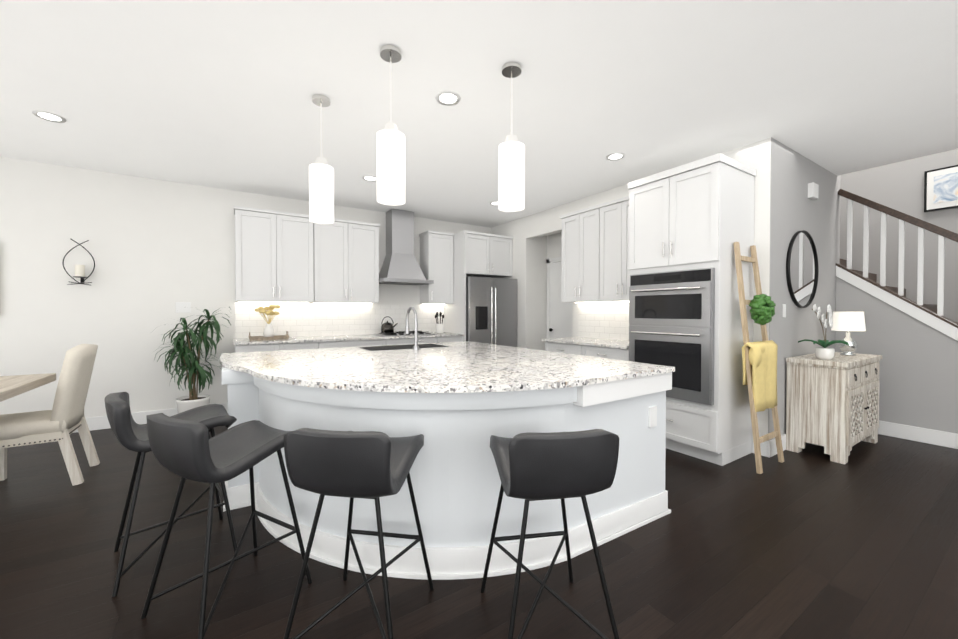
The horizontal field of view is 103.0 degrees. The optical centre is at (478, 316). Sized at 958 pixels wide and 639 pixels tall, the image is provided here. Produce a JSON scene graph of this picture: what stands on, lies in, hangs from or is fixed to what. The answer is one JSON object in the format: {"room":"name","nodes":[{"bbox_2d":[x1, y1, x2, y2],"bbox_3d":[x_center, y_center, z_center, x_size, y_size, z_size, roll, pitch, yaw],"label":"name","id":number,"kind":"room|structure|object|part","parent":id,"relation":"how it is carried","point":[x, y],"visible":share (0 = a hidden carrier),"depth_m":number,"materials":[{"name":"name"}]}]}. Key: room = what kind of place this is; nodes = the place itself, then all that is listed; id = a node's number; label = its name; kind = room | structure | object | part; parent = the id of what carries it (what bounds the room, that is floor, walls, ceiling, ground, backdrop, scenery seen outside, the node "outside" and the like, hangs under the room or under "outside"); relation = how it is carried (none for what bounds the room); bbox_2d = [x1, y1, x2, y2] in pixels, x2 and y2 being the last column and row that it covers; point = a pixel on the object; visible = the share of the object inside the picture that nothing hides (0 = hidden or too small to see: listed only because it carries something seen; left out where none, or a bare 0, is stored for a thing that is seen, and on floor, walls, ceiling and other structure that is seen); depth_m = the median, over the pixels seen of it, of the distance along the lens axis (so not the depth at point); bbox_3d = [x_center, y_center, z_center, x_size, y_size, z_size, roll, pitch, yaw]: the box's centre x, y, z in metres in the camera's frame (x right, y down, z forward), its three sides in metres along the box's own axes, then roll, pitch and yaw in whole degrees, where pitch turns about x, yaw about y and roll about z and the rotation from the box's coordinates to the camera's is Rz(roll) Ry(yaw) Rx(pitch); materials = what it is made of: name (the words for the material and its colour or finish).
{"room":"kitchen and dining room","nodes":[
{"label":"kitchen and dining room","id":0,"kind":"room"},
{"bbox_2d":[0,157,490,417],"bbox_3d":[-2.060,-1.413,5.368,11.090,5.200,0.120,0,1,-33],"label":"wall","id":1,"kind":"structure","parent":0,"point":[157,249],"depth_m":4.12,"materials":[{"name":"white paint"}]},
{"bbox_2d":[62,239,94,284],"bbox_3d":[-4.095,-0.553,3.912,0.238,0.472,0.130,0,1,-33],"label":"candle sconce","id":2,"kind":"object","parent":1,"relation":"attached to","point":[80,271],"visible":1,"depth_m":3.89,"materials":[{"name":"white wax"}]},
{"bbox_2d":[73,402,227,432],"bbox_3d":[-4.806,1.139,3.542,4.220,0.140,0.016,0,1,-33],"label":"baseboard","id":3,"kind":"structure","parent":1,"relation":"attached to","point":[101,422],"depth_m":4.20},
{"bbox_2d":[175,302,190,312],"bbox_3d":[-3.432,-0.102,4.422,0.140,0.120,0.006,0,1,-33],"label":"switch plate","id":4,"kind":"object","parent":1,"relation":"attached to","point":[183,307],"visible":1,"depth_m":4.42,"materials":[{"name":"white plastic"}]},
{"bbox_2d":[234,206,453,304],"bbox_3d":[-1.695,-0.730,5.322,2.902,1.115,0.363,0,1,-33],"label":"upper cabinet","id":5,"kind":"object","parent":1,"relation":"attached to","point":[284,257],"visible":0.98,"depth_m":4.90,"materials":[{"name":"white wood"}]},
{"bbox_2d":[379,209,433,284],"bbox_3d":[-1.122,-1.016,5.608,0.760,1.078,0.500,0,1,-33],"label":"range hood","id":6,"kind":"object","parent":1,"relation":"attached to","point":[400,266],"visible":0.88,"depth_m":5.56,"materials":[{"name":"silver metal"}]},
{"bbox_2d":[0,424,957,638],"bbox_3d":[0.398,1.284,1.602,11.090,0.100,9.170,0,1,-33],"label":"floor","id":7,"kind":"structure","parent":0,"point":[810,541],"depth_m":1.86,"materials":[{"name":"brown wood"}]},
{"bbox_2d":[0,373,55,401],"bbox_3d":[-3.318,0.847,1.956,1.100,0.765,1.870,0,1,-33],"label":"dining table","id":8,"kind":"object","parent":7,"relation":"on","point":[12,386],"visible":1,"depth_m":2.66,"materials":[{"name":"brown wood"}]},
{"bbox_2d":[0,344,99,485],"bbox_3d":[-3.231,0.719,2.803,0.591,1.011,0.483,0,1,-33],"label":"dining chair","id":9,"kind":"object","parent":7,"relation":"on","point":[62,420],"visible":1,"depth_m":2.74,"materials":[{"name":"fabric"}]},
{"bbox_2d":[105,392,236,596],"bbox_3d":[-1.587,0.808,1.984,0.510,0.847,0.448,-1,1,-43],"label":"stool","id":10,"kind":"object","parent":7,"relation":"on","point":[130,433],"visible":0.83,"depth_m":1.94,"materials":[{"name":"leather"}]},
{"bbox_2d":[152,307,230,413],"bbox_3d":[-3.145,0.547,4.197,0.712,1.308,0.680,0,1,-33],"label":"potted plant","id":11,"kind":"object","parent":7,"relation":"on","point":[193,368],"visible":0.98,"depth_m":4.17,"materials":[{"name":"green plant"}]},
{"bbox_2d":[141,413,311,638],"bbox_3d":[-1.078,0.812,1.651,0.448,0.847,0.510,0,1,29],"label":"stool","id":12,"kind":"object","parent":7,"relation":"on","point":[186,449],"visible":0.9,"depth_m":1.55,"materials":[{"name":"leather"}]},
{"bbox_2d":[235,343,320,352],"bbox_3d":[-2.486,0.753,4.682,0.861,0.886,0.608,0,1,-33],"label":"base cabinet","id":13,"kind":"object","parent":7,"relation":"on","point":[253,347],"depth_m":4.40,"materials":[{"name":"white wood"}]},
{"bbox_2d":[233,331,456,346],"bbox_3d":[-1.626,0.288,5.212,2.925,0.030,0.643,0,1,-33],"label":"countertop","id":14,"kind":"structure","parent":13,"relation":"on","point":[292,338],"depth_m":4.96,"materials":[{"name":"white stone"}]},
{"bbox_2d":[249,305,288,340],"bbox_3d":[-2.557,0.070,4.636,0.416,0.418,0.256,0,1,-33],"label":"tray","id":15,"kind":"object","parent":14,"relation":"on","point":[268,333],"visible":1,"depth_m":4.60,"materials":[{"name":"brown wood"}]},
{"bbox_2d":[375,331,435,335],"bbox_3d":[-1.079,0.247,5.558,0.740,0.042,0.501,0,1,-33],"label":"gas cooktop","id":16,"kind":"object","parent":14,"relation":"in","point":[402,333],"visible":0.81,"depth_m":5.40,"materials":[{"name":"silver metal"}]},
{"bbox_2d":[381,316,397,331],"bbox_3d":[-1.304,0.114,5.554,0.250,0.223,0.190,0,1,-33],"label":"kettle","id":17,"kind":"object","parent":16,"relation":"on","point":[387,326],"visible":1,"depth_m":5.48,"materials":[{"name":"metal"}]},
{"bbox_2d":[435,312,443,333],"bbox_3d":[-0.607,0.098,5.898,0.153,0.332,0.156,0,1,-33],"label":"utensil crock","id":18,"kind":"object","parent":14,"relation":"on","point":[439,328],"visible":1,"depth_m":5.85,"materials":[{"name":"white ceramic"}]},
{"bbox_2d":[321,339,388,347],"bbox_3d":[-1.794,0.747,5.129,0.910,0.886,0.608,0,1,-33],"label":"base cabinet","id":19,"kind":"object","parent":7,"relation":"on","point":[348,342],"depth_m":4.91,"materials":[{"name":"white wood"}]},
{"bbox_2d":[284,428,433,638],"bbox_3d":[-0.455,0.814,1.514,0.448,0.847,0.510,0,1,9],"label":"stool","id":20,"kind":"object","parent":7,"relation":"on","point":[352,465],"visible":1,"depth_m":1.31,"materials":[{"name":"leather"}]},
{"bbox_2d":[389,339,440,344],"bbox_3d":[-1.066,0.741,5.600,0.824,0.886,0.608,0,1,-33],"label":"base cabinet","id":21,"kind":"object","parent":7,"relation":"on","point":[391,341],"depth_m":5.30,"materials":[{"name":"white wood"}]},
{"bbox_2d":[223,371,674,579],"bbox_3d":[-0.420,0.778,2.708,2.347,0.885,2.355,0,1,-33],"label":"kitchen island","id":22,"kind":"object","parent":7,"relation":"on","point":[455,478],"depth_m":1.87,"materials":[{"name":"wood"}]},
{"bbox_2d":[219,341,674,430],"bbox_3d":[-0.442,0.318,2.702,2.347,0.032,2.410,0,1,-33],"label":"island countertop","id":23,"kind":"structure","parent":22,"relation":"on","point":[323,387],"depth_m":2.12,"materials":[{"name":"white stone"}]},
{"bbox_2d":[441,335,463,342],"bbox_3d":[-0.590,0.737,5.908,0.435,0.886,0.608,0,1,-33],"label":"base cabinet","id":24,"kind":"object","parent":7,"relation":"on","point":[448,338],"depth_m":5.67,"materials":[{"name":"white wood"}]},
{"bbox_2d":[444,230,512,340],"bbox_3d":[0.002,-0.062,6.252,0.939,2.475,0.658,0,1,-33],"label":"surround","id":25,"kind":"object","parent":7,"relation":"on","point":[477,254],"visible":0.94,"depth_m":5.95,"materials":[{"name":"white wood"}]},
{"bbox_2d":[466,276,516,346],"bbox_3d":[0.060,0.286,6.190,0.900,1.780,0.791,0,1,-33],"label":"fridge","id":26,"kind":"object","parent":7,"relation":"on","point":[491,310],"visible":0.38,"depth_m":5.85,"materials":[{"name":"silver metal"}]},
{"bbox_2d":[480,429,618,638],"bbox_3d":[0.258,0.814,1.501,0.448,0.847,0.510,0,1,-9],"label":"stool","id":27,"kind":"object","parent":7,"relation":"on","point":[531,466],"visible":1,"depth_m":1.29,"materials":[{"name":"leather"}]},
{"bbox_2d":[542,303,628,360],"bbox_3d":[1.379,0.521,4.402,0.643,1.355,1.218,0,1,-33],"label":"base cabinet","id":28,"kind":"object","parent":7,"relation":"on","point":[603,330],"visible":0.31,"depth_m":4.55,"materials":[{"name":"white wood"}]},
{"bbox_2d":[628,153,755,465],"bbox_3d":[1.904,-0.040,3.512,0.721,2.500,0.832,0,1,-33],"label":"tall cabinet","id":29,"kind":"object","parent":7,"relation":"on","point":[690,223],"visible":0.79,"depth_m":3.22,"materials":[{"name":"white wood"}]},
{"bbox_2d":[733,242,783,473],"bbox_3d":[2.301,0.304,3.141,0.470,1.824,0.225,0,1,-33],"label":"blanket ladder","id":30,"kind":"object","parent":7,"relation":"on","point":[759,359],"visible":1,"depth_m":3.06,"materials":[{"name":"brown wood"}]},
{"bbox_2d":[742,340,777,411],"bbox_3d":[2.311,0.478,3.127,0.470,0.544,0.132,0,1,-33],"label":"throw blanket","id":31,"kind":"object","parent":30,"relation":"on","point":[759,358],"depth_m":3.03,"materials":[{"name":"yellow fabric"}]},
{"bbox_2d":[786,352,881,463],"bbox_3d":[3.316,0.792,3.538,1.040,0.835,0.429,0,1,-33],"label":"chest","id":32,"kind":"object","parent":7,"relation":"on","point":[832,406],"visible":1,"depth_m":3.29,"materials":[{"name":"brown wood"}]},
{"bbox_2d":[798,304,848,359],"bbox_3d":[3.010,0.133,3.326,0.333,0.486,0.353,0,1,-33],"label":"orchid pot","id":33,"kind":"object","parent":32,"relation":"on","point":[823,352],"visible":1,"depth_m":3.30,"materials":[{"name":"white ceramic"}]},
{"bbox_2d":[831,312,865,355],"bbox_3d":[3.529,0.165,3.644,0.240,0.415,0.240,0,1,-33],"label":"table lamp","id":34,"kind":"object","parent":32,"relation":"on","point":[848,321],"visible":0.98,"depth_m":3.59,"materials":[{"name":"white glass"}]},
{"bbox_2d":[840,259,957,323],"bbox_3d":[4.231,-0.326,4.790,0.921,3.040,4.797,0,1,-33],"label":"stair steps","id":35,"kind":"structure","parent":7,"relation":"on","point":[873,277],"depth_m":4.24,"materials":[{"name":"brown wood"}]},
{"bbox_2d":[0,0,957,227],"bbox_3d":[-0.061,-1.657,1.198,9.920,0.310,9.050,0,1,-33],"label":"ceiling","id":36,"kind":"structure","parent":0,"point":[215,93],"depth_m":2.54,"materials":[{"name":"white paint"}]},
{"bbox_2d":[32,110,65,122],"bbox_3d":[-3.271,-1.518,2.904,0.176,0.007,0.176,0,1,-33],"label":"recessed light","id":37,"kind":"object","parent":36,"relation":"in","point":[48,116],"visible":1,"depth_m":2.89,"materials":[{"name":"white"}]},
{"bbox_2d":[309,94,333,223],"bbox_3d":[-1.103,-1.092,2.668,0.160,0.854,0.160,0,1,-33],"label":"pendant light","id":38,"kind":"object","parent":36,"relation":"hanging from","point":[321,191],"visible":1,"depth_m":2.61,"materials":[{"name":"white glass"}]},
{"bbox_2d":[362,175,376,180],"bbox_3d":[-1.211,-1.535,4.248,0.176,0.007,0.176,0,1,-33],"label":"recessed light","id":39,"kind":"object","parent":36,"relation":"in","point":[369,178],"visible":0.9,"depth_m":4.24,"materials":[{"name":"white"}]},
{"bbox_2d":[377,45,404,205],"bbox_3d":[-0.505,-1.086,2.186,0.160,0.854,0.160,0,1,-33],"label":"pendant light","id":40,"kind":"object","parent":36,"relation":"hanging from","point":[390,164],"visible":0.98,"depth_m":2.13,"materials":[{"name":"white glass"}]},
{"bbox_2d":[435,91,460,105],"bbox_3d":[-0.215,-1.515,2.654,0.176,0.007,0.176,0,1,-33],"label":"recessed light","id":41,"kind":"object","parent":36,"relation":"in","point":[448,98],"visible":1,"depth_m":2.65,"materials":[{"name":"white"}]},
{"bbox_2d":[498,62,524,211],"bbox_3d":[0.199,-1.088,2.332,0.160,0.854,0.160,0,1,-33],"label":"pendant light","id":42,"kind":"object","parent":36,"relation":"hanging from","point":[511,173],"visible":0.98,"depth_m":2.27,"materials":[{"name":"white glass"}]},
{"bbox_2d":[606,153,624,160],"bbox_3d":[1.307,-1.528,3.651,0.176,0.007,0.176,0,1,-33],"label":"recessed light","id":43,"kind":"object","parent":36,"relation":"in","point":[614,156],"visible":1,"depth_m":3.64,"materials":[{"name":"white"}]},
{"bbox_2d":[532,236,546,350],"bbox_3d":[0.941,-0.194,6.194,0.330,2.740,0.120,0,1,-33],"label":"wall","id":44,"kind":"structure","parent":0,"point":[539,280],"depth_m":6.14,"materials":[{"name":"white paint"}]},
{"bbox_2d":[547,232,561,262],"bbox_3d":[1.429,-0.189,5.854,0.120,2.740,1.220,0,1,-33],"label":"wall","id":45,"kind":"structure","parent":0,"point":[554,245],"depth_m":6.08,"materials":[{"name":"white paint"}]},
{"bbox_2d":[546,257,571,337],"bbox_3d":[1.342,0.129,5.802,0.081,2.105,0.960,0,1,-33],"label":"closet door","id":46,"kind":"structure","parent":45,"relation":"in","point":[559,320],"depth_m":6.03,"materials":[{"name":"white wood"}]},
{"bbox_2d":[491,138,770,440],"bbox_3d":[1.406,-0.180,5.062,0.120,2.740,4.186,0,1,-33],"label":"wall","id":47,"kind":"structure","parent":0,"point":[756,156],"depth_m":4.99,"materials":[{"name":"white paint"}]},
{"bbox_2d":[560,196,629,302],"bbox_3d":[1.499,-0.720,4.459,0.363,1.115,1.207,0,1,-33],"label":"upper cabinet","id":48,"kind":"object","parent":47,"relation":"attached to","point":[595,254],"visible":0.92,"depth_m":4.41,"materials":[{"name":"white wood"}]},
{"bbox_2d":[752,437,767,456],"bbox_3d":[2.456,1.142,3.329,0.016,0.140,0.117,0,1,-33],"label":"baseboard","id":49,"kind":"structure","parent":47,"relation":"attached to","point":[764,448],"depth_m":3.30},
{"bbox_2d":[768,137,836,440],"bbox_3d":[3.184,-0.163,3.769,1.698,2.740,0.148,0,1,-33],"label":"wall","id":50,"kind":"structure","parent":0,"point":[794,208],"depth_m":3.58,"materials":[{"name":"grey paint"}]},
{"bbox_2d":[768,434,785,457],"bbox_3d":[3.199,1.137,3.731,1.700,0.140,0.016,0,1,-33],"label":"baseboard","id":51,"kind":"structure","parent":50,"relation":"attached to","point":[772,449],"depth_m":3.31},
{"bbox_2d":[782,304,785,316],"bbox_3d":[2.744,-0.049,3.427,0.070,0.120,0.006,0,1,-33],"label":"light switch","id":52,"kind":"object","parent":50,"relation":"attached to","point":[783,310],"visible":1,"depth_m":3.42,"materials":[{"name":"white plastic"}]},
{"bbox_3d":[3.090,-0.447,3.633,0.734,0.734,0.027,0,1,-33],"label":"round mirror","id":53,"kind":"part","parent":50,"relation":"part of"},
{"bbox_2d":[808,182,818,199],"bbox_3d":[3.271,-1.223,3.730,0.140,0.140,0.044,0,1,-33],"label":"box","id":54,"kind":"object","parent":50,"relation":"attached to","point":[813,190],"visible":1,"depth_m":3.70,"materials":[{"name":"white plastic"}]},
{"bbox_2d":[835,175,957,433],"bbox_3d":[3.454,-1.409,5.011,0.120,5.200,6.470,0,1,-33],"label":"wall","id":55,"kind":"structure","parent":0,"point":[918,370],"depth_m":3.76,"materials":[{"name":"grey paint"}]},
{"bbox_2d":[836,263,957,327],"bbox_3d":[4.583,0.320,3.284,0.162,1.780,2.247,0,1,-33],"label":"trim","id":56,"kind":"structure","parent":55,"relation":"on","point":[913,303],"depth_m":3.81,"materials":[{"name":"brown wood"}]},
{"bbox_2d":[838,189,957,315],"bbox_3d":[4.588,-0.086,3.273,0.090,2.598,2.293,0,1,-33],"label":"stair railing","id":57,"kind":"object","parent":56,"relation":"on","point":[922,225],"visible":0.88,"depth_m":3.81,"materials":[{"name":"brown wood"}]},
{"bbox_2d":[836,266,957,340],"bbox_3d":[4.533,0.324,3.233,0.019,1.779,2.277,0,1,-33],"label":"trim","id":58,"kind":"structure","parent":55,"relation":"attached to","point":[942,326],"depth_m":3.77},
{"bbox_2d":[878,420,957,448],"bbox_3d":[4.453,1.142,3.333,0.016,0.140,2.014,0,1,-33],"label":"baseboard","id":59,"kind":"structure","parent":55,"relation":"attached to","point":[928,436],"depth_m":3.66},
{"bbox_2d":[840,149,957,321],"bbox_3d":[5.003,-1.403,4.548,0.120,5.200,8.930,0,1,-33],"label":"wall","id":60,"kind":"structure","parent":0,"point":[898,186],"depth_m":4.46,"materials":[{"name":"grey paint"}]},
{"bbox_2d":[924,165,957,211],"bbox_3d":[5.152,-1.409,4.180,0.029,0.460,0.350,0,1,-33],"label":"framed picture","id":61,"kind":"object","parent":60,"relation":"attached to","point":[940,188],"visible":0.96,"depth_m":4.21,"materials":[{"name":"paper"}]}
]}

